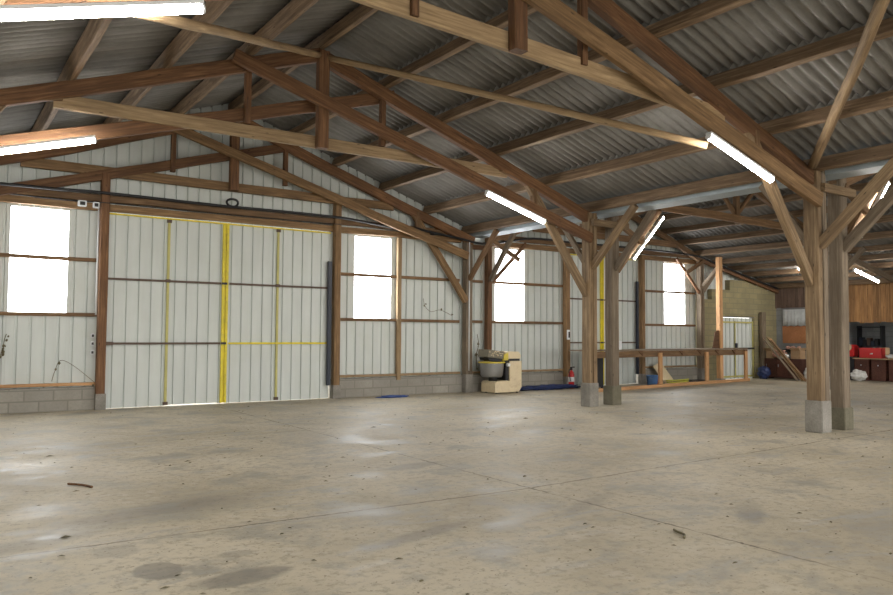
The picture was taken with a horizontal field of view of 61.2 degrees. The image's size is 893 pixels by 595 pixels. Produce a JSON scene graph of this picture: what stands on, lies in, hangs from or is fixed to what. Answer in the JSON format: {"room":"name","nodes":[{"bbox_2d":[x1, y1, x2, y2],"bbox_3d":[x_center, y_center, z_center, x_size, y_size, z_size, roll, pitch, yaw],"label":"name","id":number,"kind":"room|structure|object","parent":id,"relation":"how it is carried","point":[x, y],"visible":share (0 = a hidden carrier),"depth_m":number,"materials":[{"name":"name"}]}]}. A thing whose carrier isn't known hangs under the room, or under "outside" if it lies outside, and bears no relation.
{"room":"farm building","nodes":[
{"label":"farm building","id":0,"kind":"room"},
{"bbox_2d":[0,0,359,134],"bbox_3d":[-2.227,-3.778,7.002,7.222,2.556,20.525,2,-3,-34],"label":"ceiling","id":1,"kind":"structure","parent":0,"point":[32,52],"depth_m":11.57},
{"bbox_2d":[0,104,695,388],"bbox_3d":[-0.984,-1.100,20.166,23.950,6.494,0.048,2,-3,-34],"label":"wall","id":2,"kind":"structure","parent":0,"point":[35,345],"depth_m":19.05,"materials":[{"name":"metal"}]},
{"bbox_2d":[6,205,70,312],"bbox_3d":[-8.190,-0.738,15.164,1.080,2.160,0.030,2,-3,-34],"label":"window","id":3,"kind":"structure","parent":2,"relation":"in","point":[33,285],"depth_m":15.16,"materials":[{"name":"glass"}]},
{"bbox_2d":[0,386,94,413],"bbox_3d":[-9.024,2.010,14.437,4.420,0.470,0.200,2,-3,-34],"label":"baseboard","id":4,"kind":"structure","parent":2,"relation":"attached to","point":[28,400],"depth_m":15.04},
{"bbox_2d":[0,382,94,387],"bbox_3d":[-8.962,1.715,14.434,4.300,0.064,0.127,2,-3,-34],"label":"trim","id":5,"kind":"structure","parent":2,"relation":"attached to","point":[78,383],"depth_m":15.06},
{"bbox_2d":[0,311,96,316],"bbox_3d":[-8.957,0.296,14.508,4.300,0.083,0.065,2,-3,-34],"label":"trim","id":6,"kind":"structure","parent":2,"relation":"attached to","point":[1,312],"depth_m":15.12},
{"bbox_2d":[0,253,96,261],"bbox_3d":[-8.951,-0.843,14.565,4.300,0.082,0.064,2,-3,-34],"label":"trim","id":7,"kind":"structure","parent":2,"relation":"attached to","point":[1,254],"depth_m":15.18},
{"bbox_2d":[95,207,99,314],"bbox_3d":[-7.231,-0.765,15.626,0.033,2.250,0.033,1,-3,-12],"label":"conduit","id":8,"kind":"object","parent":2,"relation":"attached to","point":[99,207],"visible":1,"depth_m":15.61,"materials":[{"name":"white plastic"}]},
{"bbox_2d":[94,394,105,409],"bbox_3d":[-7.150,2.145,15.553,0.200,0.330,0.200,2,-3,-34],"label":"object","id":9,"kind":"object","parent":2,"relation":"attached to","point":[99,399],"depth_m":15.47,"materials":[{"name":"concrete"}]},
{"bbox_2d":[95,173,110,393],"bbox_3d":[-7.131,-0.303,15.650,0.175,4.570,0.173,2,-3,-34],"label":"post","id":10,"kind":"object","parent":2,"relation":"attached to","point":[101,326],"depth_m":15.58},
{"bbox_2d":[12,193,340,224],"bbox_3d":[-6.575,-1.918,16.027,9.601,0.123,0.055,2,-3,-34],"label":"cable","id":11,"kind":"object","parent":2,"relation":"attached to","point":[12,193],"visible":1,"depth_m":16.43,"materials":[{"name":"black rubber"}]},
{"bbox_2d":[105,213,331,408],"bbox_3d":[-4.987,0.346,17.190,5.160,4.096,0.179,2,-3,-34],"label":"door","id":12,"kind":"structure","parent":2,"relation":"in","point":[198,311],"depth_m":17.07,"materials":[{"name":"white metal"}]},
{"bbox_2d":[0,195,460,242],"bbox_3d":[-5.156,-1.806,17.180,13.450,0.172,0.114,2,-3,-34],"label":"trim","id":13,"kind":"structure","parent":2,"relation":"attached to","point":[17,199],"depth_m":16.95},
{"bbox_2d":[15,190,447,234],"bbox_3d":[-5.136,-1.985,17.161,13.450,0.166,0.150,2,-3,-34],"label":"trim","id":14,"kind":"structure","parent":2,"relation":"attached to","point":[42,193],"depth_m":16.72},
{"bbox_2d":[330,385,340,398],"bbox_3d":[-2.744,2.319,18.583,0.200,0.330,0.200,2,-3,-34],"label":"trim","id":15,"kind":"structure","parent":2,"relation":"attached to","point":[335,390],"depth_m":18.51,"materials":[{"name":"concrete"}]},
{"bbox_2d":[331,203,341,384],"bbox_3d":[-2.727,-0.154,18.682,0.176,4.620,0.176,2,-3,-34],"label":"trim","id":16,"kind":"structure","parent":2,"relation":"attached to","point":[337,208],"depth_m":18.61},
{"bbox_2d":[353,235,391,318],"bbox_3d":[-1.906,-0.491,19.486,1.120,2.160,0.030,2,-3,-34],"label":"window","id":17,"kind":"structure","parent":2,"relation":"in","point":[372,296],"depth_m":19.49,"materials":[{"name":"glass"}]},
{"bbox_2d":[395,237,401,379],"bbox_3d":[-1.255,0.288,19.762,0.124,3.720,0.105,2,-3,-34],"label":"trim","id":18,"kind":"structure","parent":2,"relation":"attached to","point":[399,240],"depth_m":19.72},
{"bbox_2d":[340,318,459,322],"bbox_3d":[-1.238,0.600,19.819,3.850,0.080,0.068,2,-3,-34],"label":"trim","id":19,"kind":"structure","parent":2,"relation":"attached to","point":[341,319],"depth_m":19.82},
{"bbox_2d":[340,372,459,377],"bbox_3d":[-1.241,2.018,19.743,3.850,0.068,0.126,2,-3,-34],"label":"trim","id":20,"kind":"structure","parent":2,"relation":"attached to","point":[426,373],"depth_m":19.71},
{"bbox_2d":[341,272,459,281],"bbox_3d":[-1.231,-0.537,19.875,3.850,0.080,0.069,2,-3,-34],"label":"trim","id":21,"kind":"structure","parent":2,"relation":"attached to","point":[342,273],"depth_m":19.70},
{"bbox_2d":[328,372,562,397],"bbox_3d":[0.364,2.380,20.893,7.900,0.470,0.200,2,-3,-34],"label":"baseboard","id":22,"kind":"structure","parent":2,"relation":"attached to","point":[409,385],"depth_m":20.00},
{"bbox_2d":[494,248,524,320],"bbox_3d":[1.845,-0.343,22.065,1.130,2.160,0.030,2,-3,-34],"label":"window","id":23,"kind":"structure","parent":2,"relation":"in","point":[509,300],"depth_m":22.09,"materials":[{"name":"glass"}]},
{"bbox_2d":[492,321,562,323],"bbox_3d":[2.406,0.744,22.326,2.900,0.080,0.068,2,-3,-34],"label":"trim","id":24,"kind":"structure","parent":2,"relation":"attached to","point":[499,322],"depth_m":22.21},
{"bbox_2d":[492,281,562,286],"bbox_3d":[2.413,-0.394,22.381,2.900,0.077,0.064,2,-3,-34],"label":"trim","id":25,"kind":"structure","parent":2,"relation":"attached to","point":[496,282],"depth_m":22.36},
{"bbox_2d":[522,369,562,371],"bbox_3d":[2.403,2.163,22.250,2.900,0.065,0.123,2,-3,-34],"label":"trim","id":26,"kind":"structure","parent":2,"relation":"attached to","point":[535,370],"depth_m":22.50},
{"bbox_2d":[563,248,569,376],"bbox_3d":[3.671,0.448,23.066,0.178,3.920,0.175,2,-3,-34],"label":"trim","id":27,"kind":"structure","parent":2,"relation":"attached to","point":[566,274],"depth_m":22.99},
{"bbox_2d":[492,241,695,263],"bbox_3d":[5.044,-1.401,24.192,9.220,0.178,0.116,2,-3,-34],"label":"trim","id":28,"kind":"structure","parent":2,"relation":"attached to","point":[513,245],"depth_m":23.33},
{"bbox_2d":[500,236,691,258],"bbox_3d":[5.066,-1.582,24.171,9.220,0.171,0.141,2,-3,-34],"label":"trim","id":29,"kind":"structure","parent":2,"relation":"attached to","point":[646,252],"depth_m":24.49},
{"bbox_2d":[570,254,638,385],"bbox_3d":[5.006,0.740,24.063,3.150,4.096,0.179,2,-3,-34],"label":"door","id":30,"kind":"structure","parent":2,"relation":"in","point":[628,285],"depth_m":24.52,"materials":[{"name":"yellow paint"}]},
{"bbox_2d":[638,255,645,373],"bbox_3d":[6.471,0.558,24.991,0.176,3.920,0.177,2,-3,-34],"label":"trim","id":31,"kind":"structure","parent":2,"relation":"attached to","point":[641,261],"depth_m":24.93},
{"bbox_2d":[636,367,697,383],"bbox_3d":[7.602,2.665,25.872,3.200,0.470,0.200,2,-3,-34],"label":"baseboard","id":32,"kind":"structure","parent":2,"relation":"attached to","point":[676,373],"depth_m":26.03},
{"bbox_2d":[645,290,694,294],"bbox_3d":[7.589,-0.190,25.940,2.970,0.081,0.062,2,-3,-34],"label":"trim","id":33,"kind":"structure","parent":2,"relation":"attached to","point":[655,291],"depth_m":25.99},
{"bbox_2d":[645,324,695,326],"bbox_3d":[7.581,0.949,25.886,2.970,0.078,0.066,2,-3,-34],"label":"trim","id":34,"kind":"structure","parent":2,"relation":"attached to","point":[685,325],"depth_m":25.98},
{"bbox_2d":[663,263,684,323],"bbox_3d":[7.926,-0.103,26.248,1.140,2.160,0.030,2,-3,-34],"label":"window","id":35,"kind":"structure","parent":2,"relation":"in","point":[674,276],"depth_m":26.25,"materials":[{"name":"glass"}]},
{"bbox_2d":[0,378,892,594],"bbox_3d":[7.727,2.404,13.523,31.400,0.200,20.800,2,-3,-34],"label":"floor","id":36,"kind":"structure","parent":0,"point":[158,527],"depth_m":7.48,"materials":[{"name":"concrete"}]},
{"bbox_2d":[13,387,891,594],"bbox_3d":[4.049,2.242,12.976,22.593,0.019,16.283,2,-3,-34],"label":"debris","id":37,"kind":"object","parent":36,"relation":"on","point":[65,536],"visible":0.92,"depth_m":8.49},
{"bbox_2d":[461,229,498,392],"bbox_3d":[0.925,0.390,20.403,0.240,4.404,1.470,2,-3,-34],"label":"timber post","id":38,"kind":"object","parent":36,"relation":"on","point":[467,376],"visible":0.96,"depth_m":20.79,"materials":[{"name":"wood"}]},
{"bbox_2d":[0,121,474,302],"bbox_3d":[-4.871,-2.156,17.130,13.777,4.209,0.333,2,-3,-34],"label":"roof truss","id":39,"kind":"object","parent":38,"relation":"on","point":[88,173],"visible":0.91,"depth_m":17.19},
{"bbox_2d":[228,4,377,109],"bbox_3d":[0.757,-4.726,9.093,0.122,0.230,20.300,2,-3,-34],"label":"ridge beam","id":40,"kind":"structure","parent":39,"relation":"on","point":[361,13],"depth_m":13.10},
{"bbox_2d":[0,182,778,289],"bbox_3d":[1.188,-1.314,21.218,28.306,1.112,0.120,2,-3,-34],"label":"cable","id":41,"kind":"object","parent":38,"relation":"attached to","point":[1,183],"visible":0.89,"depth_m":17.77,"materials":[{"name":"black rubber"}]},
{"bbox_2d":[468,242,469,370],"bbox_3d":[0.627,0.234,20.793,0.032,3.550,0.032,2,-3,-34],"label":"conduit","id":42,"kind":"object","parent":38,"relation":"attached to","point":[469,242],"visible":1,"depth_m":20.75,"materials":[{"name":"white plastic"}]},
{"bbox_2d":[478,349,521,393],"bbox_3d":[1.431,2.018,20.722,1.220,1.190,0.740,2,-3,-34],"label":"mixer","id":43,"kind":"object","parent":36,"relation":"on","point":[503,369],"visible":1,"depth_m":20.52,"materials":[{"name":"beige metal"}]},
{"bbox_2d":[479,357,502,361],"bbox_3d":[1.219,1.700,20.590,0.520,0.130,0.400,2,-3,-34],"label":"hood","id":44,"kind":"object","parent":43,"relation":"attached to","point":[492,359],"depth_m":20.48,"materials":[{"name":"metal"}]},
{"bbox_2d":[478,361,504,376],"bbox_3d":[1.234,1.955,20.588,0.740,0.420,0.740,2,-3,-34],"label":"bowl","id":45,"kind":"object","parent":43,"relation":"on","point":[487,368],"depth_m":20.32,"materials":[{"name":"metal"}]},
{"bbox_2d":[483,233,516,379],"bbox_3d":[1.491,0.418,20.868,0.200,4.400,1.304,2,-3,-34],"label":"timber post","id":46,"kind":"object","parent":36,"relation":"on","point":[489,274],"visible":0.59,"depth_m":21.24,"materials":[{"name":"wood"}]},
{"bbox_2d":[520,384,580,390],"bbox_3d":[2.993,2.601,21.970,2.885,0.157,0.355,2,-3,-34],"label":"tarpaulin","id":47,"kind":"object","parent":36,"relation":"on","point":[550,386],"visible":0.95,"depth_m":21.85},
{"bbox_2d":[568,367,574,388],"bbox_3d":[3.743,2.393,22.540,0.199,0.645,0.218,0,-3,3],"label":"fire extinguisher","id":48,"kind":"object","parent":36,"relation":"on","point":[571,373],"visible":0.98,"depth_m":22.49,"materials":[{"name":"red metal"}]},
{"bbox_2d":[597,358,602,387],"bbox_3d":[4.451,2.249,22.745,0.420,0.960,0.420,2,-3,-34],"label":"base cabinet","id":49,"kind":"object","parent":36,"relation":"on","point":[599,360],"visible":0.19,"depth_m":22.59,"materials":[{"name":"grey metal"}]},
{"bbox_2d":[563,204,638,406],"bbox_3d":[3.716,0.244,17.108,1.205,4.412,2.398,2,-3,-34],"label":"timber post","id":50,"kind":"object","parent":36,"relation":"on","point":[590,259],"visible":0.88,"depth_m":16.90,"materials":[{"name":"wood"}]},
{"bbox_2d":[0,48,597,296],"bbox_3d":[-2.254,-2.324,13.330,13.774,4.210,0.456,2,-3,-34],"label":"roof truss","id":51,"kind":"object","parent":50,"relation":"on","point":[67,95],"visible":0.94,"depth_m":13.10,"materials":[{"name":"wood"}]},
{"bbox_2d":[0,135,96,154],"bbox_3d":[-5.843,-2.117,10.626,1.671,0.583,0.099,2,-3,-34],"label":"tube light","id":52,"kind":"object","parent":51,"relation":"hanging from","point":[17,148],"visible":1,"depth_m":10.70,"materials":[{"name":"white plastic"}]},
{"bbox_2d":[30,17,112,131],"bbox_3d":[-2.543,-3.485,6.763,0.173,0.250,20.300,2,-3,-35],"label":"beam","id":53,"kind":"structure","parent":51,"relation":"on","point":[95,29],"depth_m":10.30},
{"bbox_2d":[136,15,320,57],"bbox_3d":[-2.494,-3.404,9.995,0.125,2.169,6.589,0,-3,4],"label":"beam","id":54,"kind":"structure","parent":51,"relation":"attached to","point":[171,20],"depth_m":8.66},
{"bbox_2d":[169,0,318,113],"bbox_3d":[-0.366,-4.309,8.300,0.172,0.252,20.300,2,-3,-34],"label":"beam","id":55,"kind":"structure","parent":51,"relation":"on","point":[294,9],"depth_m":11.94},
{"bbox_2d":[289,5,536,133],"bbox_3d":[1.876,-4.222,9.842,0.172,0.249,20.300,2,-3,-34],"label":"purlin","id":56,"kind":"structure","parent":51,"relation":"on","point":[500,21],"depth_m":12.83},
{"bbox_2d":[485,190,546,223],"bbox_3d":[1.445,-1.863,15.640,1.601,0.562,0.099,2,-3,-34],"label":"tube light","id":57,"kind":"object","parent":51,"relation":"hanging from","point":[488,193],"visible":1,"depth_m":15.57,"materials":[{"name":"white plastic"}]},
{"bbox_2d":[423,90,892,213],"bbox_3d":[5.167,-2.710,12.044,0.174,0.251,20.300,2,-3,-34],"label":"purlin","id":58,"kind":"structure","parent":51,"relation":"on","point":[884,100],"depth_m":13.65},
{"bbox_2d":[603,210,656,404],"bbox_3d":[4.153,0.244,17.006,0.300,4.407,1.431,2,-3,-34],"label":"timber post","id":59,"kind":"object","parent":36,"relation":"on","point":[613,262],"visible":0.93,"depth_m":17.35,"materials":[{"name":"wood"}]},
{"bbox_2d":[646,375,657,384],"bbox_3d":[6.609,2.655,24.227,0.400,0.320,0.400,2,-3,-34],"label":"plastic bucket","id":60,"kind":"object","parent":36,"relation":"on","point":[651,379],"visible":0.84,"depth_m":24.08,"materials":[{"name":"plastic"}]},
{"bbox_2d":[569,348,749,391],"bbox_3d":[7.151,2.232,24.192,8.854,1.178,0.880,3,-4,-40],"label":"railing","id":61,"kind":"object","parent":36,"relation":"on","point":[624,353],"depth_m":24.06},
{"bbox_2d":[569,348,747,350],"bbox_3d":[7.110,1.667,24.225,8.726,0.045,0.605,3,-4,-39],"label":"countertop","id":62,"kind":"structure","parent":61,"relation":"on","point":[667,348],"depth_m":24.13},
{"bbox_2d":[712,330,718,347],"bbox_3d":[9.224,1.418,25.757,0.460,0.620,0.030,2,-3,-34],"label":"leaning board","id":63,"kind":"object","parent":61,"relation":"on","point":[716,333],"visible":0.76,"depth_m":25.72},
{"bbox_2d":[653,364,672,383],"bbox_3d":[7.214,2.529,25.076,0.665,0.771,0.415,3,-4,-45],"label":"board","id":64,"kind":"object","parent":36,"relation":"on","point":[666,376],"visible":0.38,"depth_m":25.06,"materials":[{"name":"beige wood"}]},
{"bbox_2d":[696,261,722,379],"bbox_3d":[9.601,0.797,26.634,1.152,4.300,1.021,2,-3,-34],"label":"timber post","id":65,"kind":"object","parent":36,"relation":"on","point":[702,285],"visible":0.82,"depth_m":26.62,"materials":[{"name":"wood"}]},
{"bbox_2d":[485,216,704,293],"bbox_3d":[5.151,-1.734,24.038,9.760,2.928,0.223,2,-3,-34],"label":"roof truss","id":66,"kind":"object","parent":65,"relation":"on","point":[667,241],"visible":0.48,"depth_m":25.01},
{"bbox_2d":[704,260,778,293],"bbox_3d":[10.994,-0.772,28.095,4.712,1.102,0.115,2,-3,-35],"label":"rafter","id":67,"kind":"object","parent":65,"relation":"attached to","point":[706,262],"visible":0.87,"depth_m":28.10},
{"bbox_2d":[715,257,724,379],"bbox_3d":[9.382,0.761,25.919,0.240,4.300,0.240,2,-3,-34],"label":"timber post","id":68,"kind":"object","parent":36,"relation":"on","point":[719,283],"visible":0.91,"depth_m":25.87,"materials":[{"name":"wood"}]},
{"bbox_2d":[757,366,770,378],"bbox_3d":[11.824,2.782,28.104,0.448,0.496,0.512,2,-3,-34],"label":"sack","id":69,"kind":"object","parent":36,"relation":"on","point":[764,372],"visible":1,"depth_m":27.95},
{"bbox_2d":[763,338,798,380],"bbox_3d":[12.171,2.238,27.523,0.094,1.524,1.656,1,-3,-19],"label":"plank","id":70,"kind":"object","parent":36,"relation":"on","point":[764,339],"visible":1,"depth_m":27.44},
{"bbox_2d":[766,337,802,380],"bbox_3d":[12.311,2.217,27.485,0.091,1.560,1.655,1,-3,-20],"label":"plank","id":71,"kind":"object","parent":36,"relation":"on","point":[779,352],"visible":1,"depth_m":27.33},
{"bbox_2d":[765,358,805,379],"bbox_3d":[12.691,2.661,28.140,0.650,0.760,1.500,2,-3,-34],"label":"sideboard","id":72,"kind":"object","parent":36,"relation":"on","point":[778,370],"visible":0.59,"depth_m":27.97,"materials":[{"name":"wood"}]},
{"bbox_2d":[790,348,805,358],"bbox_3d":[12.940,2.057,27.768,0.545,0.403,0.427,2,-3,-34],"label":"cardboard box","id":73,"kind":"object","parent":72,"relation":"on","point":[796,353],"visible":0.96,"depth_m":27.65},
{"bbox_2d":[770,340,806,381],"bbox_3d":[12.381,2.268,27.299,0.093,1.440,1.657,1,-3,-20],"label":"plank","id":74,"kind":"object","parent":36,"relation":"on","point":[772,341],"visible":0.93,"depth_m":27.25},
{"bbox_2d":[758,158,892,433],"bbox_3d":[6.704,0.047,12.762,1.120,4.422,2.457,2,-3,-34],"label":"timber post","id":75,"kind":"object","parent":36,"relation":"on","point":[816,237],"visible":0.87,"depth_m":12.59,"materials":[{"name":"wood"}]},
{"bbox_2d":[0,0,823,285],"bbox_3d":[0.726,-2.515,9.013,13.777,4.212,0.454,2,-3,-34],"label":"roof truss","id":76,"kind":"object","parent":75,"relation":"on","point":[642,80],"visible":0.97,"depth_m":10.14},
{"bbox_2d":[0,0,205,20],"bbox_3d":[-2.864,-2.398,6.311,1.671,0.583,0.099,2,-3,-34],"label":"tube light","id":77,"kind":"object","parent":76,"relation":"hanging from","point":[20,12],"visible":1,"depth_m":6.25,"materials":[{"name":"white plastic"}]},
{"bbox_2d":[103,0,233,123],"bbox_3d":[-1.439,-3.904,7.543,0.176,0.256,20.300,2,-3,-35],"label":"beam","id":78,"kind":"structure","parent":76,"relation":"on","point":[184,39],"depth_m":11.16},
{"bbox_2d":[332,0,754,166],"bbox_3d":[2.942,-3.733,10.556,0.171,0.254,20.300,2,-3,-34],"label":"purlin","id":79,"kind":"structure","parent":76,"relation":"on","point":[708,9],"depth_m":12.24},
{"bbox_2d":[379,17,892,190],"bbox_3d":[4.042,-3.226,11.292,0.170,0.257,20.300,2,-3,-34],"label":"purlin","id":80,"kind":"structure","parent":76,"relation":"on","point":[850,39],"depth_m":11.22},
{"bbox_2d":[705,131,774,182],"bbox_3d":[4.423,-2.084,11.322,1.601,0.562,0.099,2,-3,-34],"label":"tube light","id":81,"kind":"object","parent":76,"relation":"hanging from","point":[712,137],"visible":1,"depth_m":11.25,"materials":[{"name":"white plastic"}]},
{"bbox_2d":[808,0,889,168],"bbox_3d":[5.441,-2.802,10.323,0.163,1.127,4.690,0,-3,16],"label":"brace","id":82,"kind":"object","parent":76,"relation":"attached to","point":[878,10],"visible":1,"depth_m":9.83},
{"bbox_2d":[461,143,892,233],"bbox_3d":[6.202,-2.235,12.737,0.168,0.252,20.300,2,-3,-34],"label":"purlin","id":83,"kind":"structure","parent":75,"relation":"on","point":[885,151],"depth_m":14.71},
{"bbox_2d":[469,159,889,237],"bbox_3d":[6.528,-2.123,13.018,0.480,0.140,20.200,2,-3,-34],"label":"gutter","id":84,"kind":"object","parent":75,"relation":"on","point":[871,167],"visible":0.47,"depth_m":15.00,"materials":[{"name":"metal"}]},
{"bbox_2d":[829,173,877,235],"bbox_3d":[10.768,-2.087,15.894,9.758,2.945,0.221,2,-3,-34],"label":"roof truss","id":85,"kind":"object","parent":75,"relation":"on","point":[850,180],"visible":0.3,"depth_m":13.49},
{"bbox_2d":[862,181,889,237],"bbox_3d":[7.764,-1.615,13.677,1.106,1.163,0.058,2,-3,-34],"label":"tube light","id":86,"kind":"object","parent":85,"relation":"attached to","point":[884,188],"visible":0.35,"depth_m":13.83,"materials":[{"name":"white plastic"}]},
{"bbox_2d":[828,246,866,380],"bbox_3d":[12.271,0.647,22.686,1.131,4.250,1.185,2,-3,-34],"label":"timber post","id":87,"kind":"object","parent":36,"relation":"on","point":[862,249],"visible":0.09,"depth_m":22.37,"materials":[{"name":"wood"}]},
{"bbox_2d":[606,192,828,287],"bbox_3d":[7.790,-1.894,20.214,9.759,2.945,0.220,2,-3,-34],"label":"roof truss","id":88,"kind":"object","parent":87,"relation":"on","point":[736,209],"visible":0.34,"depth_m":19.84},
{"bbox_2d":[631,215,664,260],"bbox_3d":[4.833,-1.431,18.054,1.165,1.184,0.058,2,-3,-34],"label":"tube light","id":89,"kind":"object","parent":88,"relation":"attached to","point":[662,217],"visible":1,"depth_m":18.04,"materials":[{"name":"white plastic"}]},
{"bbox_2d":[642,178,892,221],"bbox_3d":[12.344,-2.946,17.003,0.140,0.214,20.300,2,-3,-34],"label":"purlin","id":90,"kind":"structure","parent":88,"relation":"on","point":[858,187],"depth_m":21.88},
{"bbox_2d":[660,199,892,233],"bbox_3d":[13.084,-2.607,17.498,0.143,0.212,20.300,2,-3,-35],"label":"purlin","id":91,"kind":"structure","parent":88,"relation":"on","point":[797,213],"depth_m":24.00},
{"bbox_2d":[677,214,892,244],"bbox_3d":[13.821,-2.268,17.992,0.141,0.216,20.300,2,-3,-34],"label":"roof purlin","id":92,"kind":"structure","parent":88,"relation":"on","point":[884,218],"depth_m":24.23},
{"bbox_2d":[694,230,892,255],"bbox_3d":[14.561,-1.926,18.487,0.145,0.211,20.300,2,-3,-34],"label":"roof purlin","id":93,"kind":"structure","parent":88,"relation":"on","point":[883,234],"depth_m":24.61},
{"bbox_2d":[848,254,892,282],"bbox_3d":[13.632,-0.940,24.269,4.713,1.100,0.117,2,-3,-34],"label":"rafter","id":94,"kind":"object","parent":87,"relation":"attached to","point":[858,262],"visible":0.61,"depth_m":24.28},
{"bbox_2d":[712,244,892,263],"bbox_3d":[15.425,-1.642,19.070,0.122,0.196,20.300,2,-3,-34],"label":"roof purlin","id":95,"kind":"structure","parent":94,"relation":"on","point":[885,247],"depth_m":25.27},
{"bbox_2d":[727,253,892,270],"bbox_3d":[16.165,-1.430,19.571,0.120,0.195,20.300,2,-3,-35],"label":"roof purlin","id":96,"kind":"structure","parent":94,"relation":"on","point":[887,255],"depth_m":26.06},
{"bbox_2d":[742,262,892,276],"bbox_3d":[16.904,-1.222,20.071,0.119,0.191,20.300,2,-3,-35],"label":"roof purlin","id":97,"kind":"structure","parent":94,"relation":"on","point":[883,264],"depth_m":26.84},
{"bbox_2d":[756,270,892,282],"bbox_3d":[17.646,-1.013,20.573,0.119,0.191,20.300,2,-3,-35],"label":"roof purlin","id":98,"kind":"structure","parent":94,"relation":"on","point":[890,272],"depth_m":27.57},
{"bbox_2d":[770,278,891,288],"bbox_3d":[18.427,-0.793,21.102,0.140,0.194,20.300,2,-3,-34],"label":"roof purlin","id":99,"kind":"structure","parent":94,"relation":"on","point":[882,280],"depth_m":26.81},
{"bbox_2d":[853,268,879,282],"bbox_3d":[13.344,-0.697,23.962,1.550,0.410,0.078,2,-3,-34],"label":"tube light","id":100,"kind":"object","parent":94,"relation":"attached to","point":[854,269],"visible":1,"depth_m":23.92,"materials":[{"name":"white plastic"}]},
{"bbox_2d":[849,344,858,379],"bbox_3d":[15.060,2.389,28.017,0.455,1.320,0.330,2,-3,-34],"label":"machine","id":101,"kind":"object","parent":36,"relation":"on","point":[853,349],"visible":0.55,"depth_m":27.88,"materials":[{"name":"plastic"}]},
{"bbox_2d":[850,369,867,380],"bbox_3d":[14.843,2.791,27.169,0.447,0.426,0.587,2,-3,-34],"label":"sack","id":102,"kind":"object","parent":36,"relation":"on","point":[857,375],"visible":1,"depth_m":27.03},
{"bbox_2d":[827,178,892,430],"bbox_3d":[7.186,0.043,12.609,0.290,4.421,1.552,2,-3,-34],"label":"timber post","id":103,"kind":"object","parent":36,"relation":"on","point":[838,249],"visible":0.87,"depth_m":13.01,"materials":[{"name":"wood"}]},
{"bbox_2d":[856,326,885,356],"bbox_3d":[15.927,2.067,28.280,0.340,2.000,0.905,2,-3,-34],"label":"rack","id":104,"kind":"object","parent":36,"relation":"on","point":[859,328],"visible":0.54,"depth_m":28.00,"materials":[{"name":"black metal"}]},
{"bbox_2d":[853,358,892,381],"bbox_3d":[15.804,2.595,27.105,0.750,0.810,2.000,2,-3,-34],"label":"sideboard","id":105,"kind":"object","parent":36,"relation":"on","point":[876,369],"visible":0.94,"depth_m":27.13,"materials":[{"name":"wood"}]},
{"bbox_2d":[859,348,885,358],"bbox_3d":[15.492,2.017,27.402,0.415,0.370,0.820,2,-3,-34],"label":"toolbox","id":106,"kind":"object","parent":105,"relation":"on","point":[863,352],"visible":0.98,"depth_m":27.23,"materials":[{"name":"plastic"}]},
{"bbox_2d":[241,0,892,225],"bbox_3d":[3.642,-3.579,11.041,7.032,2.490,20.525,2,-3,-34],"label":"ceiling","id":107,"kind":"structure","parent":0,"point":[756,30],"depth_m":12.95,"materials":[{"name":"metal"}]},
{"bbox_2d":[328,55,707,148],"bbox_3d":[0.922,-3.280,12.409,6.383,2.132,0.123,-1,-3,18],"label":"beam","id":108,"kind":"structure","parent":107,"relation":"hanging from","point":[452,86],"depth_m":12.24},
{"bbox_2d":[695,256,769,298],"bbox_3d":[10.818,-0.544,28.355,4.800,1.960,0.044,2,-3,-34],"label":"wall","id":109,"kind":"structure","parent":0,"point":[707,269],"depth_m":27.61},
{"bbox_2d":[696,280,776,379],"bbox_3d":[10.877,1.200,28.170,4.700,3.660,0.200,2,-3,-34],"label":"wall","id":110,"kind":"structure","parent":0,"point":[740,298],"depth_m":28.30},
{"bbox_2d":[723,316,754,378],"bbox_3d":[10.824,1.859,28.067,2.100,2.317,0.149,2,-3,-34],"label":"door","id":111,"kind":"structure","parent":110,"relation":"in","point":[737,331],"depth_m":28.12,"materials":[{"name":"white metal"}]},
{"bbox_2d":[759,312,765,366],"bbox_3d":[12.026,1.811,28.666,0.246,2.500,0.143,2,-3,-34],"label":"trim","id":112,"kind":"structure","parent":110,"relation":"attached to","point":[762,315],"depth_m":28.61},
{"bbox_2d":[639,173,892,250],"bbox_3d":[12.773,-2.900,17.306,4.852,1.738,20.525,2,-3,-34],"label":"ceiling","id":113,"kind":"structure","parent":0,"point":[793,205],"depth_m":24.13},
{"bbox_2d":[775,287,804,308],"bbox_3d":[13.371,-0.015,28.673,0.031,0.834,2.045,2,-3,-34],"label":"cladding","id":114,"kind":"object","parent":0,"point":[787,297],"visible":0.56,"depth_m":28.92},
{"bbox_2d":[776,307,805,357],"bbox_3d":[13.444,1.274,28.758,0.200,3.600,2.100,2,-3,-34],"label":"wall","id":115,"kind":"structure","parent":0,"point":[779,311],"depth_m":29.24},
{"bbox_2d":[783,309,805,325],"bbox_3d":[13.272,0.775,28.715,0.044,0.650,1.010,2,-3,-34],"label":"plastic sheeting","id":116,"kind":"object","parent":115,"relation":"attached to","point":[791,317],"visible":0.91,"depth_m":28.74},
{"bbox_2d":[783,326,805,342],"bbox_3d":[13.285,1.413,28.751,0.030,0.660,1.000,2,-3,-34],"label":"sheet","id":117,"kind":"object","parent":115,"relation":"attached to","point":[791,334],"visible":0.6,"depth_m":28.76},
{"bbox_2d":[702,230,892,283],"bbox_3d":[17.704,-1.139,20.628,7.551,1.575,20.525,2,-3,-34],"label":"ceiling","id":118,"kind":"structure","parent":0,"point":[882,241],"depth_m":26.04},
{"bbox_2d":[849,283,892,322],"bbox_3d":[15.963,0.120,24.985,0.034,1.429,6.945,2,-3,-34],"label":"cladding","id":119,"kind":"object","parent":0,"point":[868,303],"visible":0.64,"depth_m":26.49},
{"bbox_2d":[849,322,892,356],"bbox_3d":[20.189,1.194,21.074,2.400,3.100,18.600,2,-3,-34],"label":"wall","id":120,"kind":"structure","parent":0,"point":[874,333],"depth_m":28.66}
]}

